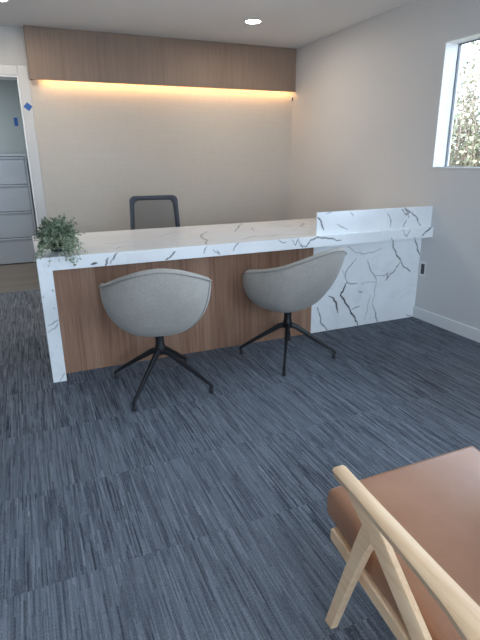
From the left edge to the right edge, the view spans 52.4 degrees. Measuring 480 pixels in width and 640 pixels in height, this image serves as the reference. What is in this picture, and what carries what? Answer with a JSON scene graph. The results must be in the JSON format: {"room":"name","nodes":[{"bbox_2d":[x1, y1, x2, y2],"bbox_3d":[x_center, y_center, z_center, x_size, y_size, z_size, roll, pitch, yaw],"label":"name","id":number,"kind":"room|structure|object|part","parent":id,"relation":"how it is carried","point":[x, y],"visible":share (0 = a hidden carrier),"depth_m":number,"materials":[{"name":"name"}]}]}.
{"room":"lobby","nodes":[
{"label":"lobby","id":0,"kind":"room"},
{"bbox_2d":[0,80,37,232],"bbox_3d":[-3.722,-1.923,6.411,2.480,2.518,0.160,-8,20,-22],"label":"wall","id":1,"kind":"structure","parent":0,"point":[12,138],"depth_m":6.42,"materials":[{"name":"grey paint"}]},
{"bbox_2d":[0,25,291,232],"bbox_3d":[-1.699,-1.433,4.850,4.900,2.518,0.187,-8,20,-22],"label":"wall","id":2,"kind":"structure","parent":0,"point":[224,155],"depth_m":5.03,"materials":[{"name":"grey paint"}]},
{"bbox_2d":[0,64,46,232],"bbox_3d":[-2.408,-1.240,4.581,1.035,2.091,0.205,-8,20,-22],"label":"door frame","id":3,"kind":"structure","parent":2,"relation":"in","point":[19,73],"depth_m":4.52,"materials":[{"name":"grey paint"}]},
{"bbox_3d":[-2.381,-2.166,4.187,0.865,0.085,0.018,-8,20,-22],"label":"casing","id":4,"kind":"part","parent":3,"relation":"part of","materials":[{"name":"grey paint"}]},
{"bbox_2d":[24,103,31,110],"bbox_3d":[-1.933,-1.945,4.450,0.076,0.076,0.001,-8,20,-22],"label":"diamond","id":5,"kind":"object","parent":3,"relation":"attached to","point":[27,106],"visible":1,"depth_m":4.45,"materials":[{"name":"blue"}]},
{"bbox_3d":[-1.935,-1.276,4.676,0.085,2.091,0.018,-8,20,-22],"label":"casing","id":6,"kind":"part","parent":3,"relation":"part of","materials":[{"name":"grey paint"}]},
{"bbox_2d":[23,25,295,91],"bbox_3d":[-0.648,-2.536,4.819,2.697,0.422,0.076,-8,20,-22],"label":"wood valance","id":7,"kind":"object","parent":2,"relation":"attached to","point":[57,54],"visible":1,"depth_m":4.71,"materials":[{"name":"brown wood"}]},
{"bbox_3d":[-1.593,-2.390,4.404,0.612,0.422,0.018,-8,20,-22],"label":"valance panel","id":8,"kind":"part","parent":7,"relation":"part of","materials":[{"name":"brown wood"}]},
{"bbox_3d":[-1.029,-2.471,4.633,0.612,0.422,0.018,-8,20,-22],"label":"valance panel","id":9,"kind":"part","parent":7,"relation":"part of","materials":[{"name":"brown wood"}]},
{"bbox_3d":[-0.465,-2.552,4.863,0.612,0.422,0.018,-8,20,-22],"label":"valance panel","id":10,"kind":"part","parent":7,"relation":"part of","materials":[{"name":"brown wood"}]},
{"bbox_3d":[0.210,-2.649,5.137,0.854,0.422,0.018,-8,20,-22],"label":"valance panel","id":11,"kind":"part","parent":7,"relation":"part of","materials":[{"name":"brown wood"}]},
{"bbox_2d":[0,0,413,48],"bbox_3d":[-0.807,-2.042,2.441,5.220,0.120,9.340,-8,20,-22],"label":"ceiling","id":12,"kind":"structure","parent":0,"point":[295,24],"depth_m":4.03,"materials":[{"name":"white paint"}]},
{"bbox_2d":[244,18,261,23],"bbox_3d":[0.111,-2.551,4.170,0.160,0.006,0.160,-8,20,-22],"label":"recessed light","id":13,"kind":"object","parent":12,"relation":"in","point":[248,21],"visible":1,"depth_m":4.17,"materials":[{"name":"white paint"}]},
{"bbox_2d":[0,262,479,639],"bbox_3d":[-0.782,0.351,3.225,4.900,0.120,9.020,-8,20,-22],"label":"floor","id":14,"kind":"structure","parent":0,"point":[191,513],"depth_m":2.13,"materials":[{"name":"carpet"}]},
{"bbox_2d":[0,154,35,264],"bbox_3d":[-3.198,-1.436,6.366,0.928,1.370,0.529,-8,20,-22],"label":"filing cabinet","id":15,"kind":"object","parent":14,"relation":"on","point":[17,220],"visible":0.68,"depth_m":6.24,"materials":[{"name":"grey metal"}]},
{"bbox_3d":[-3.101,-1.968,5.939,0.860,0.019,0.007,-8,20,-22],"label":"drawer pull","id":16,"kind":"part","parent":15,"relation":"part of","materials":[{"name":"grey metal"}]},
{"bbox_3d":[-3.105,-1.828,5.999,0.866,0.324,0.022,-8,20,-22],"label":"drawer","id":17,"kind":"part","parent":15,"relation":"part of","materials":[{"name":"grey metal"}]},
{"bbox_3d":[-3.098,-1.652,6.043,0.860,0.019,0.007,-8,20,-22],"label":"drawer pull","id":18,"kind":"part","parent":15,"relation":"part of","materials":[{"name":"grey metal"}]},
{"bbox_3d":[-3.102,-1.512,6.103,0.866,0.324,0.022,-8,20,-22],"label":"drawer","id":19,"kind":"part","parent":15,"relation":"part of","materials":[{"name":"grey metal"}]},
{"bbox_3d":[-3.094,-1.337,6.146,0.860,0.019,0.007,-8,20,-22],"label":"drawer pull","id":20,"kind":"part","parent":15,"relation":"part of","materials":[{"name":"grey metal"}]},
{"bbox_3d":[-3.091,-1.021,6.249,0.860,0.019,0.007,-8,20,-22],"label":"drawer pull","id":21,"kind":"part","parent":15,"relation":"part of","materials":[{"name":"grey metal"}]},
{"bbox_3d":[-3.099,-1.197,6.206,0.866,0.324,0.022,-8,20,-22],"label":"drawer","id":22,"kind":"part","parent":15,"relation":"part of","materials":[{"name":"grey metal"}]},
{"bbox_3d":[-3.095,-0.881,6.309,0.866,0.324,0.022,-8,20,-22],"label":"drawer","id":23,"kind":"part","parent":15,"relation":"part of","materials":[{"name":"grey metal"}]},
{"bbox_2d":[129,195,179,229],"bbox_3d":[-0.694,-0.551,4.202,0.660,0.985,0.635,-6,19,-15],"label":"office chair","id":24,"kind":"object","parent":14,"relation":"on","point":[174,201],"visible":0.17,"depth_m":4.26,"materials":[{"name":"grey plastic"}]},
{"bbox_2d":[98,268,213,410],"bbox_3d":[-0.454,0.032,2.737,0.624,0.783,0.655,-4,19,-12],"label":"tub chair","id":25,"kind":"object","parent":14,"relation":"on","point":[159,303],"visible":1,"depth_m":2.49,"materials":[{"name":"grey fabric"}]},
{"bbox_3d":[-0.618,0.244,2.912,0.321,0.216,0.028,6,19,18],"label":"leg","id":26,"kind":"part","parent":25,"relation":"part of","materials":[{"name":"black metal"}]},
{"bbox_3d":[-0.516,0.309,2.711,0.028,0.216,0.321,6,19,18],"label":"leg","id":27,"kind":"part","parent":25,"relation":"part of","materials":[{"name":"black metal"}]},
{"bbox_3d":[-0.407,0.210,3.009,0.028,0.216,0.321,6,19,18],"label":"leg","id":28,"kind":"part","parent":25,"relation":"part of","materials":[{"name":"black metal"}]},
{"bbox_3d":[-0.305,0.275,2.807,0.321,0.216,0.028,6,19,18],"label":"leg","id":29,"kind":"part","parent":25,"relation":"part of","materials":[{"name":"black metal"}]},
{"bbox_2d":[32,206,433,382],"bbox_3d":[-0.002,-0.380,3.761,2.872,0.919,0.953,-8,20,-22],"label":"reception desk","id":30,"kind":"object","parent":14,"relation":"on","point":[376,281],"visible":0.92,"depth_m":3.40,"materials":[{"name":"white stone"}]},
{"bbox_2d":[33,213,88,266],"bbox_3d":[-1.059,-0.477,2.861,0.311,0.260,0.446,-8,20,-22],"label":"potted plant","id":31,"kind":"object","parent":30,"relation":"on","point":[56,236],"visible":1,"depth_m":2.85,"materials":[{"name":"green plant"}]},
{"bbox_3d":[-1.098,-0.467,2.938,0.114,0.098,0.114,-8,20,-22],"label":"pot","id":32,"kind":"part","parent":31,"relation":"part of","materials":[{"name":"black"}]},
{"bbox_3d":[-0.287,-0.107,3.313,1.788,0.683,0.020,-8,20,-22],"label":"walnut panel","id":33,"kind":"part","parent":30,"relation":"part of","materials":[{"name":"brown wood"}]},
{"bbox_2d":[32,218,433,271],"bbox_3d":[-0.004,-0.629,3.680,2.872,0.076,0.953,-8,20,-22],"label":"countertop","id":34,"kind":"structure","parent":30,"relation":"on","point":[106,248],"depth_m":3.32,"materials":[{"name":"white stone"}]},
{"bbox_3d":[0.996,-0.291,3.835,1.007,0.683,0.020,-8,20,-22],"label":"quartz panel","id":35,"kind":"part","parent":30,"relation":"part of","materials":[{"name":"white stone"}]},
{"bbox_2d":[239,247,346,375],"bbox_3d":[0.355,-0.113,3.154,0.626,0.782,0.626,-16,23,-39],"label":"tub chair","id":36,"kind":"object","parent":14,"relation":"on","point":[298,285],"visible":1,"depth_m":2.92,"materials":[{"name":"grey fabric"}]},
{"bbox_3d":[0.153,0.109,3.300,0.321,0.216,0.028,2,18,8],"label":"leg","id":37,"kind":"part","parent":36,"relation":"part of","materials":[{"name":"black metal"}]},
{"bbox_3d":[0.293,0.166,3.121,0.028,0.216,0.321,2,18,8],"label":"leg","id":38,"kind":"part","parent":36,"relation":"part of","materials":[{"name":"black metal"}]},
{"bbox_3d":[0.482,0.121,3.253,0.321,0.216,0.028,2,18,8],"label":"leg","id":39,"kind":"part","parent":36,"relation":"part of","materials":[{"name":"black metal"}]},
{"bbox_2d":[325,446,479,639],"bbox_3d":[0.687,0.582,1.079,0.825,0.754,0.937,-8,20,-22],"label":"lounge chair","id":40,"kind":"object","parent":14,"relation":"on","point":[409,535],"visible":1,"depth_m":1.21,"materials":[{"name":"brown leather"}]},
{"bbox_3d":[0.285,0.682,1.278,0.021,0.440,0.170,-8,20,-22],"label":"leg","id":41,"kind":"part","parent":40,"relation":"part of","materials":[{"name":"brown wood"}]},
{"bbox_3d":[0.400,0.754,1.133,0.030,0.164,0.642,-8,20,-22],"label":"rail","id":42,"kind":"part","parent":40,"relation":"part of","materials":[{"name":"brown wood"}]},
{"bbox_2d":[289,0,479,329],"bbox_3d":[1.983,-0.799,2.796,0.160,2.518,7.050,-8,20,-22],"label":"wall","id":43,"kind":"structure","parent":0,"point":[365,104],"depth_m":4.01,"materials":[{"name":"grey paint"}]},
{"bbox_2d":[418,261,425,275],"bbox_3d":[1.474,-0.416,3.951,0.012,0.116,0.068,-8,20,-22],"label":"wall outlet","id":44,"kind":"object","parent":43,"relation":"attached to","point":[422,267],"visible":1,"depth_m":3.94,"materials":[{"name":"white plastic"}]},
{"bbox_2d":[413,306,479,342],"bbox_3d":[2.353,0.564,2.134,0.014,0.092,4.511,-8,20,-22],"label":"baseboard","id":45,"kind":"structure","parent":43,"relation":"attached to","point":[456,327],"depth_m":3.77,"materials":[{"name":"white paint"}]},
{"bbox_2d":[432,32,479,168],"bbox_3d":[1.887,-1.315,2.815,0.146,0.852,1.830,-8,20,-22],"label":"window","id":46,"kind":"structure","parent":43,"relation":"in","point":[452,54],"depth_m":3.59,"materials":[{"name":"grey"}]},
{"bbox_3d":[1.879,-0.912,2.941,0.121,0.008,1.818,-8,20,-22],"label":"sill","id":47,"kind":"part","parent":46,"relation":"part of","materials":[{"name":"white paint"}]},
{"bbox_3d":[1.942,-1.323,2.837,0.025,0.852,1.830,-8,20,-22],"label":"frame","id":48,"kind":"part","parent":46,"relation":"part of","materials":[{"name":"grey"}]},
{"label":"outside","id":49,"kind":"structure","parent":0,"visible":0},
{"bbox_3d":[1.910,0.588,3.250,28.000,0.360,30.000,-8,20,-22],"label":"ground","id":50,"kind":"structure","parent":49,"visible":0},
{"bbox_2d":[449,40,479,165],"bbox_3d":[2.648,-1.769,5.341,1.992,2.808,3.258,-8,20,-22],"label":"shrub","id":51,"kind":"object","parent":50,"relation":"on","point":[470,156],"visible":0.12,"depth_m":5.25,"materials":[{"name":"green plant"}]},
{"bbox_2d":[451,94,479,164],"bbox_3d":[3.429,-2.211,7.234,1.874,2.463,3.544,-6,19,-16],"label":"shrub","id":52,"kind":"object","parent":50,"relation":"on","point":[459,94],"visible":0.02,"depth_m":7.10,"materials":[{"name":"green plant"}]}
]}

